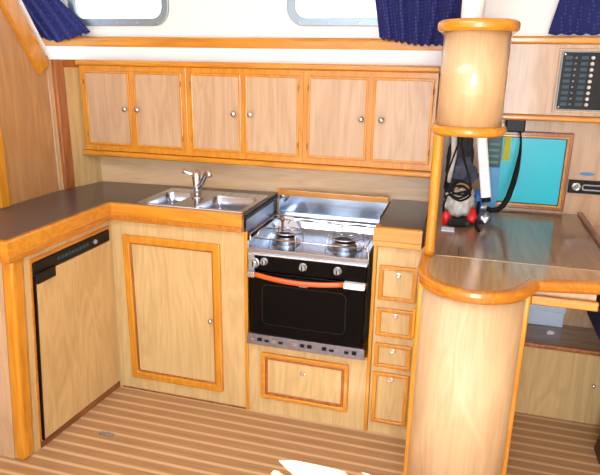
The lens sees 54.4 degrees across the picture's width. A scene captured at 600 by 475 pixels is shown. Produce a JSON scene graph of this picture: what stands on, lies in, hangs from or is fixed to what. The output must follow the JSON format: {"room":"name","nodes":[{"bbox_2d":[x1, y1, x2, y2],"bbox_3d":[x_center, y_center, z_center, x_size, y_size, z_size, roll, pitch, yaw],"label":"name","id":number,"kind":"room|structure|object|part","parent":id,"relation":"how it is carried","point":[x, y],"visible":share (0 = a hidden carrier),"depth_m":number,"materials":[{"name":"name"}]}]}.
{"room":"ship interior","nodes":[
{"label":"ship interior","id":0,"kind":"room"},
{"bbox_2d":[0,5,59,204],"bbox_3d":[-1.570,0.129,1.277,0.030,1.960,3.140,6,17,15],"label":"wall","id":1,"kind":"structure","parent":0,"point":[25,111],"depth_m":2.48,"materials":[{"name":"brown wood"}]},
{"bbox_2d":[0,121,10,208],"bbox_3d":[-1.213,-0.335,2.344,0.022,0.440,0.057,6,17,15],"label":"trim","id":2,"kind":"structure","parent":1,"relation":"attached to","point":[5,199],"depth_m":2.37,"materials":[{"name":"brown wood"}]},
{"bbox_2d":[0,0,48,73],"bbox_3d":[-1.158,-0.918,2.340,0.026,0.514,0.364,6,17,15],"label":"trim","id":3,"kind":"structure","parent":1,"relation":"attached to","point":[11,8],"depth_m":2.41,"materials":[{"name":"brown wood"}]},
{"bbox_2d":[17,0,50,58],"bbox_3d":[-1.146,-0.971,2.375,0.018,0.466,0.308,6,17,15],"label":"trim","id":4,"kind":"structure","parent":1,"relation":"attached to","point":[26,14],"depth_m":2.47,"materials":[{"name":"wood"}]},
{"bbox_2d":[46,56,61,189],"bbox_3d":[-1.117,-0.509,2.650,0.010,0.600,0.012,6,17,15],"label":"trim","id":5,"kind":"structure","parent":1,"relation":"attached to","point":[47,69],"depth_m":2.65,"materials":[{"name":"brown wood"}]},
{"bbox_2d":[48,59,102,189],"bbox_3d":[-1.062,-0.110,2.910,0.036,1.487,0.289,9,18,24],"label":"wall","id":6,"kind":"structure","parent":0,"point":[87,168],"depth_m":2.76,"materials":[{"name":"brown wood"}]},
{"bbox_2d":[51,59,74,188],"bbox_3d":[-1.095,-0.515,2.692,0.035,0.587,0.062,6,17,15],"label":"trim","id":7,"kind":"structure","parent":6,"relation":"attached to","point":[57,66],"depth_m":2.67,"materials":[{"name":"brown wood"}]},
{"bbox_2d":[63,59,78,66],"bbox_3d":[-1.041,-0.804,2.696,0.014,0.034,0.137,10,19,27],"label":"trim","id":8,"kind":"structure","parent":6,"relation":"attached to","point":[66,62],"depth_m":2.67,"materials":[{"name":"brown wood"}]},
{"bbox_2d":[0,386,599,474],"bbox_3d":[0.151,1.161,1.400,3.650,0.030,3.750,6,17,15],"label":"floor","id":9,"kind":"structure","parent":0,"point":[155,433],"depth_m":2.38,"materials":[{"name":"brown wood"}]},
{"bbox_2d":[0,221,119,459],"bbox_3d":[-1.083,0.378,2.436,0.362,0.828,0.594,6,17,15],"label":"base cabinet","id":10,"kind":"object","parent":9,"relation":"on","point":[20,416],"visible":0.78,"depth_m":2.18,"materials":[{"name":"brown wood"}]},
{"bbox_3d":[-1.141,0.457,2.171,0.223,0.828,0.018,6,17,15],"label":"panel","id":11,"kind":"part","parent":10,"relation":"part of","materials":[{"name":"brown wood"}]},
{"bbox_3d":[-1.038,0.463,2.157,0.115,0.828,0.058,6,17,15],"label":"corner post","id":12,"kind":"part","parent":10,"relation":"part of","materials":[{"name":"brown wood"}]},
{"bbox_2d":[32,229,116,439],"bbox_3d":[-0.931,0.388,2.432,0.091,0.758,0.476,6,17,15],"label":"fridge","id":13,"kind":"object","parent":10,"relation":"in","point":[72,285],"visible":0.98,"depth_m":2.40,"materials":[{"name":"brown wood"}]},
{"bbox_3d":[-0.945,0.138,2.166,0.021,0.044,0.102,6,17,15],"label":"latch handle","id":14,"kind":"part","parent":13,"relation":"part of","materials":[{"name":"black plastic"}]},
{"bbox_3d":[-0.954,0.761,2.557,0.028,0.028,0.503,7,18,19],"label":"sill","id":15,"kind":"part","parent":10,"relation":"part of","materials":[{"name":"wood"}]},
{"bbox_2d":[0,181,277,263],"bbox_3d":[-0.718,-0.082,2.413,0.968,0.074,1.074,6,17,15],"label":"countertop","id":16,"kind":"structure","parent":10,"relation":"on","point":[29,227],"depth_m":2.40,"materials":[{"name":"laminate"}]},
{"bbox_3d":[-0.823,-0.045,2.285,1.125,0.074,0.455,-8,19,-28],"label":"edge trim","id":17,"kind":"part","parent":16,"relation":"part of","materials":[{"name":"brown wood"}]},
{"bbox_2d":[182,169,212,198],"bbox_3d":[-0.433,-0.235,2.559,0.173,0.141,0.072,12,20,33],"label":"faucet","id":18,"kind":"object","parent":16,"relation":"on","point":[198,181],"visible":1,"depth_m":2.56,"materials":[{"name":"silver metal"}]},
{"bbox_3d":[-0.488,-0.287,2.570,0.058,0.031,0.020,-1,17,-8],"label":"lever","id":19,"kind":"part","parent":18,"relation":"part of","materials":[{"name":"silver metal"}]},
{"bbox_3d":[-0.413,-0.253,2.531,0.027,0.091,0.122,-12,21,-36],"label":"spout","id":20,"kind":"part","parent":18,"relation":"part of","materials":[{"name":"silver metal"}]},
{"bbox_2d":[136,188,267,227],"bbox_3d":[-0.426,-0.113,2.603,0.494,0.122,0.344,6,17,15],"label":"sink","id":21,"kind":"object","parent":16,"relation":"in","point":[231,202],"visible":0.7,"depth_m":2.64,"materials":[{"name":"metal"}]},
{"bbox_3d":[-0.579,-0.119,2.620,0.140,0.118,0.227,6,17,15],"label":"bowl","id":22,"kind":"part","parent":21,"relation":"part of","materials":[{"name":"metal"}]},
{"bbox_3d":[-0.318,-0.094,2.549,0.210,0.118,0.227,6,17,15],"label":"bowl","id":23,"kind":"part","parent":21,"relation":"part of","materials":[{"name":"metal"}]},
{"bbox_2d":[244,188,388,330],"bbox_3d":[0.082,0.122,2.561,0.530,0.562,0.441,6,17,15],"label":"surround","id":24,"kind":"object","parent":16,"relation":"on","point":[328,205],"visible":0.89,"depth_m":2.67,"materials":[{"name":"metal"}]},
{"bbox_2d":[98,431,114,436],"bbox_3d":[-0.804,0.815,2.427,0.072,0.004,0.024,6,17,15],"label":"floor latch","id":25,"kind":"object","parent":9,"relation":"on","point":[104,433],"depth_m":2.42,"materials":[{"name":"metal"}]},
{"bbox_2d":[111,220,249,408],"bbox_3d":[-0.482,0.288,2.765,0.658,0.828,0.446,6,17,15],"label":"base cabinet","id":26,"kind":"object","parent":9,"relation":"on","point":[182,293],"visible":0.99,"depth_m":2.57,"materials":[{"name":"brown wood"}]},
{"bbox_3d":[-0.558,0.339,2.586,0.459,0.695,0.022,6,17,15],"label":"door","id":27,"kind":"part","parent":26,"relation":"part of","materials":[{"name":"brown wood"}]},
{"bbox_3d":[-0.557,0.338,2.589,0.399,0.635,0.016,6,17,15],"label":"door moulding","id":28,"kind":"part","parent":26,"relation":"part of","materials":[{"name":"brown wood"}]},
{"bbox_3d":[-0.556,0.338,2.592,0.383,0.619,0.010,6,17,15],"label":"door panel","id":29,"kind":"part","parent":26,"relation":"part of","materials":[{"name":"brown wood"}]},
{"bbox_2d":[123,385,245,408],"bbox_3d":[-0.542,0.736,2.700,0.622,0.006,0.004,6,17,15],"label":"skirting board","id":30,"kind":"object","parent":9,"relation":"on","point":[123,385],"visible":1,"depth_m":2.70,"materials":[{"name":"wood"}]},
{"bbox_2d":[249,335,368,429],"bbox_3d":[0.082,0.572,2.692,0.517,0.345,0.444,6,17,15],"label":"base cabinet","id":31,"kind":"object","parent":9,"relation":"on","point":[328,389],"visible":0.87,"depth_m":2.50,"materials":[{"name":"brown wood"}]},
{"bbox_3d":[0.018,0.614,2.499,0.323,0.159,0.010,6,17,15],"label":"drawer panel","id":32,"kind":"part","parent":31,"relation":"part of","materials":[{"name":"brown wood"}]},
{"bbox_3d":[0.017,0.614,2.497,0.345,0.181,0.015,6,17,15],"label":"drawer moulding","id":33,"kind":"part","parent":31,"relation":"part of","materials":[{"name":"brown wood"}]},
{"bbox_3d":[0.017,0.615,2.496,0.385,0.221,0.022,6,17,15],"label":"drawer","id":34,"kind":"part","parent":31,"relation":"part of","materials":[{"name":"brown wood"}]},
{"bbox_2d":[247,213,377,360],"bbox_3d":[0.070,0.181,2.515,0.502,0.501,0.453,6,17,15],"label":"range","id":35,"kind":"object","parent":31,"relation":"on","point":[310,280],"visible":0.98,"depth_m":2.36,"materials":[{"name":"metal"}]},
{"bbox_3d":[-0.188,0.104,2.359,0.042,0.042,0.022,6,17,15],"label":"knob","id":36,"kind":"part","parent":35,"relation":"part of","materials":[{"name":"metal"}]},
{"bbox_3d":[-0.147,0.099,2.346,0.030,0.030,0.022,6,17,15],"label":"knob","id":37,"kind":"part","parent":35,"relation":"part of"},
{"bbox_3d":[-0.056,0.007,2.465,0.124,0.030,0.124,6,17,15],"label":"burner","id":38,"kind":"part","parent":35,"relation":"part of","materials":[{"name":"metal"}]},
{"bbox_3d":[-0.056,-0.073,2.645,0.126,0.074,0.006,6,17,15],"label":"splash plate","id":39,"kind":"part","parent":35,"relation":"part of","materials":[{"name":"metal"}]},
{"bbox_3d":[-0.009,0.174,2.309,0.368,0.032,0.034,6,17,15],"label":"handle","id":40,"kind":"part","parent":35,"relation":"part of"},
{"bbox_3d":[0.009,0.120,2.305,0.032,0.032,0.022,6,17,15],"label":"knob","id":41,"kind":"part","parent":35,"relation":"part of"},
{"bbox_3d":[0.025,0.292,2.376,0.484,0.266,0.026,6,17,15],"label":"oven door","id":42,"kind":"part","parent":35,"relation":"part of","materials":[{"name":"black glass"}]},
{"bbox_3d":[0.040,0.124,2.322,0.460,0.072,0.024,6,17,15],"label":"control panel","id":43,"kind":"part","parent":35,"relation":"part of","materials":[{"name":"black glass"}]},
{"bbox_3d":[0.072,-0.013,2.446,0.482,0.056,0.328,6,17,15],"label":"fiddle rail","id":44,"kind":"part","parent":35,"relation":"part of","materials":[{"name":"silver metal"}]},
{"bbox_3d":[0.144,0.133,2.269,0.032,0.032,0.022,6,17,15],"label":"knob","id":45,"kind":"part","parent":35,"relation":"part of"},
{"bbox_3d":[0.186,0.029,2.404,0.146,0.030,0.146,6,17,15],"label":"burner","id":46,"kind":"part","parent":35,"relation":"part of","materials":[{"name":"metal"}]},
{"bbox_3d":[0.086,0.411,2.648,0.517,0.012,0.436,6,17,15],"label":"rail","id":47,"kind":"part","parent":31,"relation":"part of","materials":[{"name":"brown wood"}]},
{"bbox_2d":[363,246,422,437],"bbox_3d":[0.431,0.370,2.545,0.192,0.828,0.472,6,17,15],"label":"base cabinet","id":48,"kind":"object","parent":9,"relation":"on","point":[394,287],"visible":0.93,"depth_m":2.33,"materials":[{"name":"brown wood"}]},
{"bbox_3d":[0.370,0.662,2.409,0.112,0.204,0.009,6,17,15],"label":"door panel","id":49,"kind":"part","parent":48,"relation":"part of","materials":[{"name":"brown wood"}]},
{"bbox_3d":[0.369,0.663,2.406,0.148,0.234,0.020,6,17,15],"label":"door","id":50,"kind":"part","parent":48,"relation":"part of","materials":[{"name":"brown wood"}]},
{"bbox_3d":[0.372,0.477,2.349,0.148,0.106,0.020,6,17,15],"label":"drawer","id":51,"kind":"part","parent":48,"relation":"part of","materials":[{"name":"brown wood"}]},
{"bbox_3d":[0.373,0.476,2.353,0.112,0.076,0.009,6,17,15],"label":"drawer panel","id":52,"kind":"part","parent":48,"relation":"part of","materials":[{"name":"brown wood"}]},
{"bbox_3d":[0.374,0.339,2.307,0.148,0.120,0.020,6,17,15],"label":"drawer","id":53,"kind":"part","parent":48,"relation":"part of","materials":[{"name":"brown wood"}]},
{"bbox_3d":[0.375,0.338,2.311,0.112,0.090,0.009,6,17,15],"label":"drawer panel","id":54,"kind":"part","parent":48,"relation":"part of","materials":[{"name":"brown wood"}]},
{"bbox_3d":[0.377,0.180,2.259,0.148,0.144,0.020,6,17,15],"label":"drawer","id":55,"kind":"part","parent":48,"relation":"part of","materials":[{"name":"brown wood"}]},
{"bbox_3d":[0.378,0.179,2.263,0.112,0.114,0.009,6,17,15],"label":"drawer panel","id":56,"kind":"part","parent":48,"relation":"part of","materials":[{"name":"brown wood"}]},
{"bbox_2d":[373,199,428,250],"bbox_3d":[0.434,-0.064,2.420,0.181,0.074,0.512,6,17,15],"label":"countertop","id":57,"kind":"structure","parent":48,"relation":"on","point":[402,225],"depth_m":2.23,"materials":[{"name":"laminate"}]},
{"bbox_3d":[0.372,-0.003,2.213,0.181,0.074,0.052,6,17,15],"label":"edge trim","id":58,"kind":"part","parent":57,"relation":"part of","materials":[{"name":"brown wood"}]},
{"bbox_2d":[403,282,530,474],"bbox_3d":[0.611,0.453,2.218,0.334,0.864,1.039,6,17,15],"label":"counter base","id":59,"kind":"object","parent":9,"relation":"on","point":[467,357],"visible":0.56,"depth_m":1.73,"materials":[{"name":"brown wood"}]},
{"bbox_3d":[0.370,0.541,1.916,0.024,0.864,0.041,6,17,15],"label":"edge post","id":60,"kind":"part","parent":59,"relation":"part of","materials":[{"name":"brown wood"}]},
{"bbox_2d":[416,201,599,311],"bbox_3d":[0.904,0.047,1.997,0.933,0.195,1.059,6,17,15],"label":"table","id":61,"kind":"object","parent":59,"relation":"on","point":[553,259],"depth_m":1.85,"materials":[{"name":"laminate"}]},
{"bbox_2d":[424,133,444,255],"bbox_3d":[0.423,-0.132,1.840,0.036,0.388,0.036,6,17,15],"label":"support post","id":62,"kind":"object","parent":61,"relation":"on","point":[429,249],"visible":0.95,"depth_m":1.83,"materials":[{"name":"brown wood"}]},
{"bbox_2d":[441,227,454,231],"bbox_3d":[0.555,-0.031,2.194,0.048,0.004,0.050,6,17,15],"label":"card","id":63,"kind":"object","parent":61,"relation":"on","point":[448,229],"visible":1,"depth_m":2.18,"materials":[{"name":"paper"}]},
{"bbox_2d":[442,188,475,216],"bbox_3d":[0.634,-0.148,2.315,0.134,0.120,0.104,6,17,15],"label":"rag","id":64,"kind":"object","parent":61,"relation":"on","point":[457,209],"visible":0.67,"depth_m":2.29,"materials":[{"name":"fabric"}]},
{"bbox_2d":[454,183,468,189],"bbox_3d":[0.636,-0.194,2.295,0.056,0.056,0.024,6,17,15],"label":"tape roll","id":65,"kind":"object","parent":64,"relation":"on","point":[463,184],"visible":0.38,"depth_m":2.28,"materials":[{"name":"plastic"}]},
{"bbox_2d":[452,156,478,182],"bbox_3d":[0.659,-0.269,2.351,0.095,0.120,0.087,-5,18,-19],"label":"pouch","id":66,"kind":"object","parent":64,"relation":"on","point":[459,172],"visible":0.61,"depth_m":2.33,"materials":[{"name":"fabric"}]},
{"bbox_2d":[444,137,473,197],"bbox_3d":[0.677,-0.342,2.456,0.119,0.440,0.067,1,17,1],"label":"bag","id":67,"kind":"object","parent":61,"relation":"on","point":[467,142],"visible":0.16,"depth_m":2.43,"materials":[{"name":"fabric"}]},
{"bbox_2d":[441,207,476,226],"bbox_3d":[0.616,-0.080,2.248,0.131,0.068,0.065,2,17,3],"label":"clamp","id":68,"kind":"object","parent":61,"relation":"on","point":[472,216],"visible":1,"depth_m":2.24,"materials":[{"name":"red plastic"}]},
{"bbox_3d":[0.677,-0.082,2.226,0.020,0.089,0.147,5,17,12],"label":"black handle","id":69,"kind":"part","parent":61,"relation":"part of","materials":[{"name":"plastic"}]},
{"bbox_2d":[474,190,481,212],"bbox_3d":[0.714,-0.135,2.354,0.036,0.116,0.036,6,17,15],"label":"bottle","id":70,"kind":"object","parent":61,"relation":"on","point":[477,195],"visible":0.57,"depth_m":2.33,"materials":[{"name":"plastic"}]},
{"bbox_2d":[478,212,490,224],"bbox_3d":[0.710,-0.076,2.259,0.049,0.047,0.043,16,22,40],"label":"wrapper","id":71,"kind":"object","parent":61,"relation":"on","point":[483,218],"visible":0.98,"depth_m":2.25,"materials":[{"name":"metal"}]},
{"bbox_2d":[482,167,499,207],"bbox_3d":[0.807,-0.205,2.469,0.056,0.185,0.008,6,17,15],"label":"folder","id":72,"kind":"object","parent":61,"relation":"on","point":[494,171],"visible":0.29,"depth_m":2.46,"materials":[{"name":"plastic"}]},
{"bbox_2d":[488,136,502,167],"bbox_3d":[0.810,-0.280,2.463,0.058,0.332,0.009,6,17,15],"label":"booklet","id":73,"kind":"object","parent":61,"relation":"on","point":[495,143],"visible":0.34,"depth_m":2.44,"materials":[{"name":"paper"}]},
{"bbox_3d":[0.812,0.144,1.691,0.933,0.040,0.391,6,17,15],"label":"edge trim","id":74,"kind":"part","parent":61,"relation":"part of","materials":[{"name":"brown wood"}]},
{"bbox_3d":[0.791,-0.001,2.192,0.562,0.043,0.736,6,17,15],"label":"lid","id":75,"kind":"part","parent":61,"relation":"part of","materials":[{"name":"laminate"}]},
{"bbox_2d":[530,294,599,311],"bbox_3d":[0.867,0.140,1.957,0.218,0.040,0.468,6,17,15],"label":"drawer","id":76,"kind":"object","parent":61,"relation":"attached to","point":[585,302],"depth_m":1.75,"materials":[{"name":"wood"}]},
{"bbox_2d":[535,292,596,300],"bbox_3d":[0.852,0.115,1.963,0.183,0.032,0.452,6,17,15],"label":"tray","id":77,"kind":"object","parent":61,"relation":"on","point":[539,296],"depth_m":1.75,"materials":[{"name":"brown wood"}]},
{"bbox_3d":[0.658,0.570,1.838,0.024,0.864,0.041,6,17,15],"label":"edge post","id":78,"kind":"part","parent":59,"relation":"part of","materials":[{"name":"brown wood"}]},
{"bbox_2d":[515,323,599,424],"bbox_3d":[1.334,0.618,2.603,0.905,0.350,0.278,6,17,15],"label":"locker","id":79,"kind":"object","parent":9,"relation":"on","point":[560,372],"visible":0.77,"depth_m":2.55,"materials":[{"name":"brown wood"}]},
{"bbox_2d":[528,304,565,326],"bbox_3d":[1.140,0.356,2.712,0.161,0.100,0.043,6,17,15],"label":"box","id":80,"kind":"object","parent":79,"relation":"on","point":[538,314],"visible":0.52,"depth_m":2.69,"materials":[{"name":"plastic"}]},
{"bbox_3d":[1.141,0.322,2.702,0.161,0.028,0.043,6,17,15],"label":"lid","id":81,"kind":"part","parent":80,"relation":"part of","materials":[{"name":"plastic"}]},
{"bbox_3d":[1.304,0.492,2.447,0.905,0.020,0.026,6,17,15],"label":"rail","id":82,"kind":"part","parent":79,"relation":"part of","materials":[{"name":"brown wood"}]},
{"bbox_2d":[525,323,599,349],"bbox_3d":[1.341,0.464,2.574,0.905,0.018,0.244,6,17,15],"label":"shelf","id":83,"kind":"object","parent":79,"relation":"attached to","point":[583,338],"depth_m":2.60,"materials":[{"name":"brown wood"}]},
{"bbox_2d":[587,295,599,463],"bbox_3d":[1.342,0.570,2.219,0.498,0.665,0.280,6,17,15],"label":"helm seat","id":84,"kind":"object","parent":9,"relation":"on","point":[594,317],"visible":0.44,"depth_m":2.21,"materials":[{"name":"blue fabric"}]},
{"bbox_2d":[587,295,599,339],"bbox_3d":[1.347,0.311,2.140,0.498,0.125,0.280,6,17,15],"label":"seat cushion","id":85,"kind":"object","parent":84,"relation":"on","point":[594,317],"depth_m":2.16,"materials":[{"name":"blue fabric"}]},
{"bbox_2d":[61,0,599,37],"bbox_3d":[0.453,-0.974,2.313,3.950,0.385,0.030,6,17,15],"label":"wall","id":86,"kind":"structure","parent":0,"point":[186,18],"depth_m":2.50,"materials":[{"name":"paint"}]},
{"bbox_2d":[22,0,89,42],"bbox_3d":[-1.227,-1.098,2.704,0.556,0.370,0.021,6,17,15],"label":"curtain","id":87,"kind":"object","parent":86,"relation":"hanging from","point":[52,19],"visible":0.78,"depth_m":2.70,"materials":[{"name":"fabric"}]},
{"bbox_2d":[67,0,168,25],"bbox_3d":[-0.827,-1.097,2.644,0.515,0.263,0.032,6,17,15],"label":"window","id":88,"kind":"structure","parent":86,"relation":"in","point":[89,12],"depth_m":2.67,"materials":[{"name":"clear glass"}]},
{"bbox_3d":[-0.823,-1.100,2.657,0.465,0.215,0.004,6,17,15],"label":"pane","id":89,"kind":"part","parent":88,"relation":"part of","materials":[{"name":"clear glass"}]},
{"bbox_2d":[41,46,441,65],"bbox_3d":[-0.263,-0.798,2.561,2.220,0.058,0.065,6,17,15],"label":"ledge","id":90,"kind":"object","parent":86,"relation":"attached to","point":[249,55],"visible":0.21,"depth_m":2.51,"materials":[{"name":"paint"}]},
{"bbox_2d":[41,36,442,50],"bbox_3d":[-0.266,-0.840,2.533,2.220,0.052,0.035,6,17,15],"label":"trim","id":91,"kind":"structure","parent":86,"relation":"attached to","point":[86,41],"depth_m":2.51,"materials":[{"name":"brown wood"}]},
{"bbox_2d":[287,0,377,25],"bbox_3d":[0.247,-0.991,2.353,0.620,0.263,0.032,6,17,15],"label":"window","id":92,"kind":"structure","parent":86,"relation":"in","point":[301,12],"depth_m":2.41,"materials":[{"name":"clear glass"}]},
{"bbox_3d":[0.251,-0.993,2.366,0.570,0.215,0.004,6,17,15],"label":"pane","id":93,"kind":"part","parent":92,"relation":"part of","materials":[{"name":"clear glass"}]},
{"bbox_2d":[375,0,461,46],"bbox_3d":[0.477,-0.926,2.236,0.456,0.370,0.030,6,17,15],"label":"curtain","id":94,"kind":"object","parent":86,"relation":"hanging from","point":[415,22],"visible":0.85,"depth_m":2.27,"materials":[{"name":"fabric"}]},
{"bbox_2d":[548,0,599,34],"bbox_3d":[1.442,-0.861,1.999,1.066,0.327,0.022,6,17,15],"label":"curtain","id":95,"kind":"object","parent":86,"relation":"hanging from","point":[578,17],"visible":1,"depth_m":2.14,"materials":[{"name":"fabric"}]},
{"bbox_2d":[101,44,599,302],"bbox_3d":[0.655,-0.043,2.590,3.532,1.600,0.194,4,17,11],"label":"wall","id":96,"kind":"structure","parent":0,"point":[114,169],"depth_m":2.69,"materials":[{"name":"brown wood"}]},
{"bbox_2d":[79,65,188,155],"bbox_3d":[-0.760,-0.594,2.718,0.544,0.390,0.124,6,17,15],"label":"upper cabinet","id":97,"kind":"object","parent":96,"relation":"attached to","point":[140,109],"visible":1,"depth_m":2.68,"materials":[{"name":"brown wood"}]},
{"bbox_3d":[-0.892,-0.601,2.724,0.236,0.339,0.016,6,17,15],"label":"door","id":98,"kind":"part","parent":97,"relation":"part of","materials":[{"name":"brown wood"}]},
{"bbox_3d":[-0.892,-0.601,2.725,0.216,0.319,0.010,6,17,15],"label":"door panel","id":99,"kind":"part","parent":97,"relation":"part of","materials":[{"name":"brown wood"}]},
{"bbox_3d":[-0.642,-0.576,2.657,0.240,0.339,0.016,6,17,15],"label":"door","id":100,"kind":"part","parent":97,"relation":"part of","materials":[{"name":"brown wood"}]},
{"bbox_3d":[-0.642,-0.576,2.658,0.220,0.319,0.010,6,17,15],"label":"door panel","id":101,"kind":"part","parent":97,"relation":"part of","materials":[{"name":"brown wood"}]},
{"bbox_2d":[185,67,303,162],"bbox_3d":[-0.234,-0.548,2.595,0.541,0.390,0.163,6,17,15],"label":"upper cabinet","id":102,"kind":"object","parent":96,"relation":"attached to","point":[233,113],"visible":0.99,"depth_m":2.54,"materials":[{"name":"brown wood"}]},
{"bbox_3d":[-0.370,-0.549,2.584,0.218,0.319,0.010,6,17,15],"label":"door panel","id":103,"kind":"part","parent":102,"relation":"part of","materials":[{"name":"brown wood"}]},
{"bbox_3d":[-0.371,-0.549,2.583,0.238,0.339,0.016,6,17,15],"label":"door","id":104,"kind":"part","parent":102,"relation":"part of","materials":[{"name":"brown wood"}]},
{"bbox_3d":[-0.289,-0.538,2.543,0.026,0.026,0.031,6,17,15],"label":"knob","id":105,"kind":"part","parent":102,"relation":"part of","materials":[{"name":"silver metal"}]},
{"bbox_2d":[75,59,439,72],"bbox_3d":[-0.271,-0.737,2.501,1.697,0.024,0.034,6,17,15],"label":"crown molding","id":106,"kind":"structure","parent":102,"relation":"attached to","point":[293,66],"depth_m":2.45,"materials":[{"name":"brown wood"}]},
{"bbox_3d":[-0.121,-0.524,2.516,0.245,0.339,0.016,6,17,15],"label":"door","id":107,"kind":"part","parent":102,"relation":"part of","materials":[{"name":"brown wood"}]},
{"bbox_3d":[-0.121,-0.525,2.517,0.225,0.319,0.010,6,17,15],"label":"door panel","id":108,"kind":"part","parent":102,"relation":"part of","materials":[{"name":"brown wood"}]},
{"bbox_2d":[83,149,430,177],"bbox_3d":[-0.250,-0.335,2.611,1.638,0.026,0.040,6,17,15],"label":"rail","id":109,"kind":"object","parent":96,"relation":"attached to","point":[228,161],"visible":0.97,"depth_m":2.57,"materials":[{"name":"brown wood"}]},
{"bbox_2d":[302,70,440,170],"bbox_3d":[0.295,-0.501,2.472,0.549,0.390,0.202,6,17,15],"label":"upper cabinet","id":110,"kind":"object","parent":96,"relation":"attached to","point":[373,119],"visible":0.94,"depth_m":2.40,"materials":[{"name":"brown wood"}]},
{"bbox_3d":[0.156,-0.497,2.442,0.235,0.319,0.010,6,17,15],"label":"door panel","id":111,"kind":"part","parent":110,"relation":"part of","materials":[{"name":"brown wood"}]},
{"bbox_3d":[0.156,-0.497,2.441,0.255,0.339,0.016,6,17,15],"label":"door","id":112,"kind":"part","parent":110,"relation":"part of","materials":[{"name":"brown wood"}]},
{"bbox_3d":[0.251,-0.485,2.397,0.026,0.026,0.031,6,17,15],"label":"knob","id":113,"kind":"part","parent":110,"relation":"part of","materials":[{"name":"silver metal"}]},
{"bbox_3d":[0.331,-0.477,2.376,0.026,0.026,0.031,6,17,15],"label":"knob","id":114,"kind":"part","parent":110,"relation":"part of","materials":[{"name":"silver metal"}]},
{"bbox_3d":[0.412,-0.472,2.372,0.241,0.339,0.016,6,17,15],"label":"door","id":115,"kind":"part","parent":110,"relation":"part of","materials":[{"name":"brown wood"}]},
{"bbox_3d":[0.412,-0.472,2.373,0.221,0.319,0.010,6,17,15],"label":"door panel","id":116,"kind":"part","parent":110,"relation":"part of","materials":[{"name":"brown wood"}]},
{"bbox_2d":[431,18,520,137],"bbox_3d":[0.576,-0.533,1.939,0.232,0.326,0.663,6,17,15],"label":"column","id":117,"kind":"structure","parent":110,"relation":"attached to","point":[476,51],"depth_m":1.67,"materials":[{"name":"brown wood"}]},
{"bbox_2d":[444,137,459,187],"bbox_3d":[0.594,-0.327,2.263,0.059,0.271,0.013,-7,19,-24],"label":"cord","id":118,"kind":"object","parent":117,"relation":"hanging from","point":[458,137],"visible":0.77,"depth_m":2.27,"materials":[{"name":"black rubber"}]},
{"bbox_2d":[447,136,456,182],"bbox_3d":[0.608,-0.347,2.315,0.030,0.261,0.029,6,17,15],"label":"strap","id":119,"kind":"object","parent":117,"relation":"hanging from","point":[453,139],"visible":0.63,"depth_m":2.31,"materials":[{"name":"fabric"}]},
{"bbox_2d":[442,137,471,213],"bbox_3d":[0.608,-0.264,2.219,0.104,0.366,0.056,6,17,15],"label":"cable coil","id":120,"kind":"object","parent":117,"relation":"hanging from","point":[453,185],"visible":0.96,"depth_m":2.22,"materials":[{"name":"black rubber"}]},
{"bbox_2d":[461,0,485,17],"bbox_3d":[0.517,-0.679,1.746,0.072,0.080,0.072,6,17,15],"label":"pole","id":121,"kind":"object","parent":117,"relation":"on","point":[470,8],"visible":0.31,"depth_m":1.72,"materials":[{"name":"white plastic"}]},
{"bbox_2d":[477,138,490,202],"bbox_3d":[0.701,-0.281,2.235,0.088,0.294,0.034,11,20,30],"label":"lamp","id":122,"kind":"object","parent":117,"relation":"hanging from","point":[482,145],"visible":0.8,"depth_m":2.23,"materials":[{"name":"white plastic"}]},
{"bbox_2d":[487,131,574,210],"bbox_3d":[0.945,-0.280,2.451,0.337,0.324,0.024,6,17,15],"label":"panel","id":123,"kind":"object","parent":96,"relation":"attached to","point":[541,184],"visible":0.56,"depth_m":2.43,"materials":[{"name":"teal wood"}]},
{"bbox_2d":[502,134,511,160],"bbox_3d":[0.865,-0.376,2.439,0.026,0.112,0.004,6,17,15],"label":"tag","id":124,"kind":"object","parent":123,"relation":"attached to","point":[507,143],"visible":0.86,"depth_m":2.44,"materials":[{"name":"paper"}]},
{"bbox_2d":[502,36,599,122],"bbox_3d":[1.335,-0.583,2.185,1.114,0.314,0.131,6,17,15],"label":"upper cabinet","id":125,"kind":"object","parent":96,"relation":"attached to","point":[533,61],"depth_m":2.23,"materials":[{"name":"brown wood"}]},
{"bbox_2d":[481,120,525,212],"bbox_3d":[0.828,-0.290,2.353,0.111,0.368,0.223,16,22,41],"label":"lamp","id":126,"kind":"object","parent":125,"relation":"hanging from","point":[517,126],"visible":0.76,"depth_m":2.33,"materials":[{"name":"black plastic"}]},
{"bbox_3d":[1.324,-0.436,2.201,1.114,0.023,0.071,6,17,15],"label":"rail","id":127,"kind":"part","parent":125,"relation":"part of","materials":[{"name":"brown wood"}]},
{"bbox_3d":[1.323,-0.706,2.098,1.114,0.028,0.030,6,17,15],"label":"rail","id":128,"kind":"part","parent":125,"relation":"part of","materials":[{"name":"brown wood"}]},
{"bbox_3d":[1.131,-0.582,2.184,0.324,0.236,0.016,6,17,15],"label":"switch panel","id":129,"kind":"part","parent":125,"relation":"part of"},
{"bbox_2d":[567,179,599,194],"bbox_3d":[1.236,-0.201,2.388,0.257,0.054,0.024,6,17,15],"label":"stereo","id":130,"kind":"object","parent":96,"relation":"attached to","point":[574,186],"visible":1,"depth_m":2.40,"materials":[{"name":"black plastic"}]},
{"bbox_3d":[1.244,-0.198,2.380,0.177,0.026,0.004,6,17,15],"label":"slot frame","id":131,"kind":"part","parent":130,"relation":"part of","materials":[{"name":"silver metal"}]},
{"bbox_2d":[579,172,594,175],"bbox_3d":[1.179,-0.261,2.399,0.060,0.014,0.001,6,17,15],"label":"sticker","id":132,"kind":"object","parent":96,"relation":"attached to","point":[582,173],"visible":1,"depth_m":2.40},
{"bbox_2d":[563,308,593,328],"bbox_3d":[1.513,0.358,2.642,1.830,0.830,0.030,6,17,15],"label":"wall","id":133,"kind":"structure","parent":0,"point":[572,317],"depth_m":2.70,"materials":[{"name":"brown wood"}]}
]}

